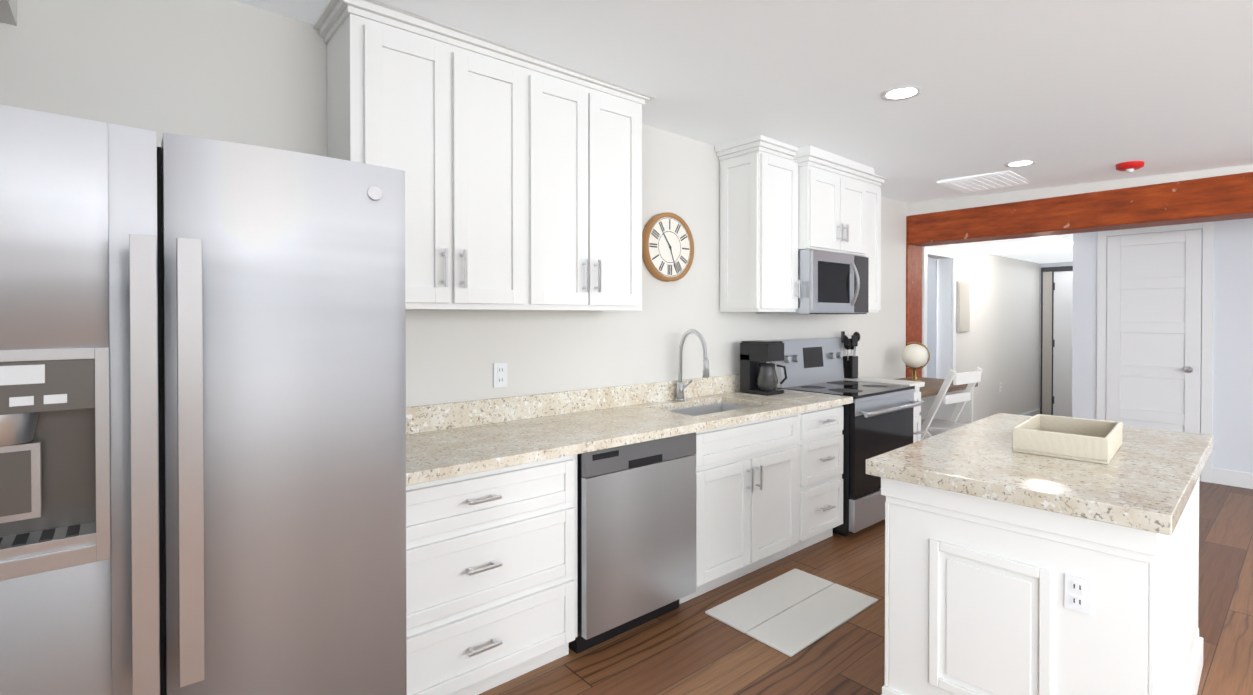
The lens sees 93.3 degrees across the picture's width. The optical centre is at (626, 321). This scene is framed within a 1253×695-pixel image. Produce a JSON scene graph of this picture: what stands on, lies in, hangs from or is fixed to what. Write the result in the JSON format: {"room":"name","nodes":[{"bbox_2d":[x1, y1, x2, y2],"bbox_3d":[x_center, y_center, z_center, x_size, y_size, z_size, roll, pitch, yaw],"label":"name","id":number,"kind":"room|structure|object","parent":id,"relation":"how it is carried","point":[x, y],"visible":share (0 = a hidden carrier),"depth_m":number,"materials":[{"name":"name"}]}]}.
{"room":"kitchen","nodes":[
{"label":"kitchen","id":0,"kind":"room"},
{"bbox_2d":[0,0,1039,421],"bbox_3d":[1.173,0.056,4.456,13.200,2.660,0.140,0,1,-40],"label":"wall","id":1,"kind":"structure","parent":0,"point":[228,70],"depth_m":2.83,"materials":[{"name":"white paint"}]},
{"bbox_2d":[321,0,548,310],"bbox_3d":[-0.778,-0.585,2.478,0.792,1.072,0.333,0,1,-40],"label":"upper cabinet","id":2,"kind":"object","parent":1,"relation":"attached to","point":[523,180],"depth_m":2.34,"materials":[{"name":"white wood"}]},
{"bbox_2d":[493,362,506,387],"bbox_3d":[-0.606,0.259,2.844,0.072,0.116,0.010,0,1,-40],"label":"electrical outlet","id":3,"kind":"object","parent":1,"relation":"attached to","point":[499,374],"visible":1,"depth_m":2.84,"materials":[{"name":"white plastic"}]},
{"bbox_2d":[549,64,648,310],"bbox_3d":[-0.302,-0.588,2.883,0.755,1.072,0.333,0,1,-40],"label":"upper cabinet","id":4,"kind":"object","parent":1,"relation":"attached to","point":[595,126],"depth_m":2.79,"materials":[{"name":"white wood"}]},
{"bbox_2d":[642,212,693,281],"bbox_3d":[0.252,-0.442,3.544,0.410,0.410,0.045,0,1,-40],"label":"wall clock","id":5,"kind":"object","parent":1,"relation":"attached to","point":[667,247],"visible":1,"depth_m":3.52,"materials":[{"name":"white"}]},
{"bbox_2d":[715,135,802,313],"bbox_3d":[0.867,-0.596,3.876,0.412,1.072,0.332,0,1,-40],"label":"upper cabinet","id":6,"kind":"object","parent":1,"relation":"attached to","point":[759,174],"depth_m":3.75,"materials":[{"name":"white wood"}]},
{"bbox_2d":[799,155,850,250],"bbox_3d":[1.221,-0.768,4.108,0.430,0.588,0.436,0,1,-40],"label":"upper cabinet","id":7,"kind":"object","parent":1,"relation":"attached to","point":[800,230],"depth_m":3.92,"materials":[{"name":"white wood"}]},
{"bbox_2d":[799,231,866,313],"bbox_3d":[1.278,-0.298,4.123,0.524,0.498,0.487,0,1,-40],"label":"microwave","id":8,"kind":"object","parent":1,"relation":"attached to","point":[833,276],"depth_m":3.98,"materials":[{"name":"white metal"}]},
{"bbox_2d":[851,167,870,242],"bbox_3d":[1.478,-0.770,4.327,0.365,0.588,0.436,0,1,-40],"label":"upper cabinet","id":9,"kind":"object","parent":1,"relation":"attached to","point":[860,179],"depth_m":4.25,"materials":[{"name":"white wood"}]},
{"bbox_2d":[851,163,882,312],"bbox_3d":[1.732,-0.602,4.612,0.390,1.072,0.332,0,1,-40],"label":"upper cabinet","id":10,"kind":"object","parent":1,"relation":"attached to","point":[876,180],"depth_m":4.57,"materials":[{"name":"white wood"}]},
{"bbox_2d":[867,243,870,312],"bbox_3d":[1.538,-0.300,4.379,0.203,0.498,0.433,0,1,-40],"label":"upper cabinet","id":11,"kind":"object","parent":1,"relation":"attached to","point":[868,244],"depth_m":4.51,"materials":[{"name":"white wood"}]},
{"bbox_2d":[927,257,936,377],"bbox_3d":[3.154,0.350,6.176,0.035,2.018,0.600,0,1,39],"label":"door ajar","id":12,"kind":"object","parent":1,"relation":"attached to","point":[932,312],"visible":0.31,"depth_m":6.22,"materials":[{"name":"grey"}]},
{"bbox_2d":[956,281,969,331],"bbox_3d":[3.692,-0.156,6.486,0.330,0.550,0.026,0,1,-40],"label":"electrical box","id":13,"kind":"object","parent":1,"relation":"attached to","point":[962,306],"visible":1,"depth_m":6.45,"materials":[{"name":"grey"}]},
{"bbox_2d":[922,246,1039,415],"bbox_3d":[4.316,0.306,7.118,3.765,2.115,0.160,0,1,-40],"label":"door frame","id":14,"kind":"structure","parent":1,"relation":"attached to","point":[946,340],"depth_m":6.32,"materials":[{"name":"white wood"}]},
{"bbox_2d":[0,0,1252,203],"bbox_3d":[1.437,-1.062,0.510,8.500,0.360,6.200,0,1,-40],"label":"ceiling","id":15,"kind":"structure","parent":0,"point":[1066,92],"depth_m":2.60,"materials":[{"name":"white paint"}]},
{"bbox_2d":[880,86,922,100],"bbox_3d":[1.320,-1.093,2.839,0.190,0.006,0.190,0,1,-40],"label":"recessed light","id":16,"kind":"object","parent":15,"relation":"in","point":[899,93],"visible":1,"depth_m":2.84,"materials":[{"name":"white plastic"}]},
{"bbox_2d":[937,171,1028,192],"bbox_3d":[2.805,-1.086,4.627,0.560,0.018,0.500,0,1,-40],"label":"ceiling vent","id":17,"kind":"object","parent":15,"relation":"in","point":[967,184],"visible":1,"depth_m":4.60,"materials":[{"name":"white metal"}]},
{"bbox_2d":[1004,160,1036,166],"bbox_3d":[2.694,-1.078,4.047,0.190,0.006,0.190,0,1,-40],"label":"recessed light","id":18,"kind":"object","parent":15,"relation":"in","point":[1019,163],"visible":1,"depth_m":4.04,"materials":[{"name":"white"}]},
{"bbox_2d":[1115,161,1143,172],"bbox_3d":[3.384,-1.030,3.978,0.150,0.060,0.150,0,1,-40],"label":"detector","id":19,"kind":"object","parent":15,"relation":"attached to","point":[1129,166],"visible":0.98,"depth_m":3.94,"materials":[{"name":"red plastic"}]},
{"bbox_2d":[479,481,1252,694],"bbox_3d":[2.449,1.428,2.967,13.200,0.060,8.600,0,1,-40],"label":"floor","id":20,"kind":"structure","parent":0,"point":[690,647],"depth_m":2.56,"materials":[{"name":"brown wood"}]},
{"bbox_2d":[0,104,406,694],"bbox_3d":[-1.210,0.510,1.527,0.930,1.760,1.120,0,1,-40],"label":"refrigerator","id":21,"kind":"object","parent":20,"relation":"on","point":[202,416],"visible":1,"depth_m":1.19,"materials":[{"name":"silver metal"}]},
{"bbox_2d":[406,454,577,694],"bbox_3d":[-0.706,0.967,2.348,0.884,0.872,0.640,0,1,-40],"label":"base cabinet","id":22,"kind":"object","parent":20,"relation":"on","point":[491,579],"visible":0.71,"depth_m":2.17,"materials":[{"name":"white wood"}]},
{"bbox_2d":[569,432,695,653],"bbox_3d":[-0.116,0.965,2.851,0.650,0.868,0.626,0,1,-40],"label":"dishwasher","id":23,"kind":"object","parent":20,"relation":"on","point":[636,513],"visible":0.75,"depth_m":2.57,"materials":[{"name":"silver metal"}]},
{"bbox_2d":[679,414,797,603],"bbox_3d":[0.482,0.959,3.359,0.907,0.872,0.640,0,1,-40],"label":"base cabinet","id":24,"kind":"object","parent":20,"relation":"on","point":[746,494],"visible":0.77,"depth_m":3.11,"materials":[{"name":"white wood"}]},
{"bbox_2d":[406,374,852,485],"bbox_3d":[0.088,0.538,3.013,2.960,0.342,0.652,0,1,-40],"label":"countertop","id":25,"kind":"structure","parent":24,"relation":"on","point":[448,440],"depth_m":2.77,"materials":[{"name":"stone"}]},
{"bbox_2d":[675,329,708,400],"bbox_3d":[0.408,0.262,3.503,0.122,0.431,0.258,0,1,-40],"label":"faucet","id":26,"kind":"object","parent":25,"relation":"on","point":[681,386],"visible":1,"depth_m":3.53,"materials":[{"name":"silver metal"}]},
{"bbox_2d":[734,340,814,400],"bbox_3d":[0.946,0.303,3.799,0.300,0.344,0.410,0,1,-40],"label":"coffee maker","id":27,"kind":"object","parent":25,"relation":"on","point":[758,376],"visible":1,"depth_m":3.79,"materials":[{"name":"black plastic"}]},
{"bbox_2d":[705,568,877,656],"bbox_3d":[0.815,1.392,2.889,0.750,0.012,0.480,0,1,-40],"label":"kitchen mat","id":28,"kind":"object","parent":20,"relation":"on","point":[793,612],"visible":1,"depth_m":2.85,"materials":[{"name":"white fabric"}]},
{"bbox_2d":[787,405,843,555],"bbox_3d":[1.020,0.955,3.816,0.496,0.872,0.640,0,1,-40],"label":"base cabinet","id":29,"kind":"object","parent":20,"relation":"on","point":[820,483],"visible":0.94,"depth_m":3.58,"materials":[{"name":"white wood"}]},
{"bbox_2d":[772,338,921,535],"bbox_3d":[1.580,0.763,4.218,0.843,1.250,0.699,0,1,-40],"label":"range","id":30,"kind":"object","parent":20,"relation":"on","point":[878,418],"visible":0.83,"depth_m":3.99,"materials":[{"name":"silver metal"}]},
{"bbox_2d":[844,377,924,442],"bbox_3d":[1.967,0.922,4.622,0.255,0.925,0.640,0,1,-40],"label":"base cabinet","id":31,"kind":"object","parent":20,"relation":"on","point":[917,431],"visible":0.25,"depth_m":4.45,"materials":[{"name":"white wood"}]},
{"bbox_2d":[841,331,859,378],"bbox_3d":[1.787,0.270,4.767,0.161,0.375,0.143,0,1,-40],"label":"utensil holder","id":32,"kind":"object","parent":31,"relation":"on","point":[850,365],"visible":0.96,"depth_m":4.73,"materials":[{"name":"black plastic"}]},
{"bbox_2d":[906,216,921,376],"bbox_3d":[2.754,0.187,5.768,0.332,2.375,0.112,0,1,-40],"label":"post","id":33,"kind":"object","parent":20,"relation":"on","point":[913,293],"visible":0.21,"depth_m":5.70,"materials":[{"name":"brown wood"}]},
{"bbox_2d":[894,377,977,438],"bbox_3d":[2.496,0.960,5.114,1.182,0.840,0.576,0,1,-40],"label":"desk","id":34,"kind":"object","parent":20,"relation":"on","point":[929,390],"visible":0.08,"depth_m":5.35,"materials":[{"name":"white wood"}]},
{"bbox_2d":[901,342,929,381],"bbox_3d":[2.526,0.360,5.183,0.210,0.358,0.221,0,1,-40],"label":"globe","id":35,"kind":"object","parent":34,"relation":"on","point":[914,356],"visible":0.94,"depth_m":5.13,"materials":[{"name":"white"}]},
{"bbox_2d":[921,367,982,439],"bbox_3d":[2.630,0.891,4.856,0.460,1.028,0.648,0,1,-34],"label":"chair","id":36,"kind":"object","parent":20,"relation":"on","point":[971,380],"visible":0.54,"depth_m":4.75,"materials":[{"name":"white wood"}]},
{"bbox_2d":[881,477,1202,694],"bbox_3d":[1.607,0.963,2.221,1.390,0.884,0.774,0,1,-40],"label":"kitchen island","id":37,"kind":"object","parent":20,"relation":"on","point":[992,538],"depth_m":1.78,"materials":[{"name":"white wood"}]},
{"bbox_2d":[866,413,1212,540],"bbox_3d":[1.607,0.494,2.217,1.476,0.050,0.820,0,1,-40],"label":"island countertop","id":38,"kind":"structure","parent":37,"relation":"on","point":[1150,486],"depth_m":1.87,"materials":[{"name":"beige stone"}]},
{"bbox_2d":[1012,414,1121,463],"bbox_3d":[1.635,0.426,2.187,0.270,0.085,0.430,0,1,45],"label":"tray","id":39,"kind":"object","parent":38,"relation":"on","point":[1089,440],"visible":1,"depth_m":2.09,"materials":[{"name":"wood"}]},
{"bbox_2d":[1064,573,1090,614],"bbox_3d":[1.247,0.754,1.636,0.010,0.094,0.058,0,1,-40],"label":"outlet","id":40,"kind":"object","parent":37,"relation":"attached to","point":[1077,593],"visible":1,"depth_m":1.63,"materials":[{"name":"white plastic"}]},
{"bbox_2d":[1039,262,1072,407],"bbox_3d":[6.249,0.278,7.844,0.120,2.160,1.280,0,1,-40],"label":"door frame","id":41,"kind":"structure","parent":0,"point":[1057,264],"depth_m":8.28,"materials":[{"name":"white paint"}]},
{"bbox_2d":[1040,266,1072,416],"bbox_3d":[6.086,0.307,7.909,0.042,2.100,0.930,0,1,-40],"label":"door","id":42,"kind":"structure","parent":41,"relation":"in","point":[1056,343],"depth_m":8.11,"materials":[{"name":"white wood"}]},
{"bbox_2d":[907,164,1252,262],"bbox_3d":[5.689,-1.035,5.702,4.695,0.500,8.600,0,1,-40],"label":"ceiling","id":43,"kind":"structure","parent":0,"point":[1025,249],"depth_m":5.29,"materials":[{"name":"white paint"}]},
{"bbox_2d":[908,172,1252,246],"bbox_3d":[4.795,-0.845,3.360,0.332,0.270,6.188,0,1,-40],"label":"beam","id":44,"kind":"structure","parent":43,"relation":"attached to","point":[1219,198],"depth_m":4.54,"materials":[{"name":"brown wood"}]},
{"bbox_2d":[1072,218,1252,480],"bbox_3d":[6.104,0.181,3.846,0.120,2.420,5.220,0,1,-40],"label":"wall","id":45,"kind":"structure","parent":0,"point":[1233,362],"depth_m":5.00,"materials":[{"name":"white paint"}]},
{"bbox_2d":[1106,229,1201,479],"bbox_3d":[4.707,0.289,5.311,0.108,2.160,0.640,0,1,-40],"label":"closet door","id":46,"kind":"structure","parent":45,"relation":"in","point":[1153,346],"depth_m":5.31,"materials":[{"name":"white wood"}]},
{"bbox_2d":[1096,221,1252,488],"bbox_3d":[6.016,0.263,3.838,0.020,2.255,5.120,0,1,-40],"label":"door frame","id":47,"kind":"structure","parent":45,"relation":"attached to","point":[1209,474],"depth_m":5.07,"materials":[{"name":"white wood"}]}
]}

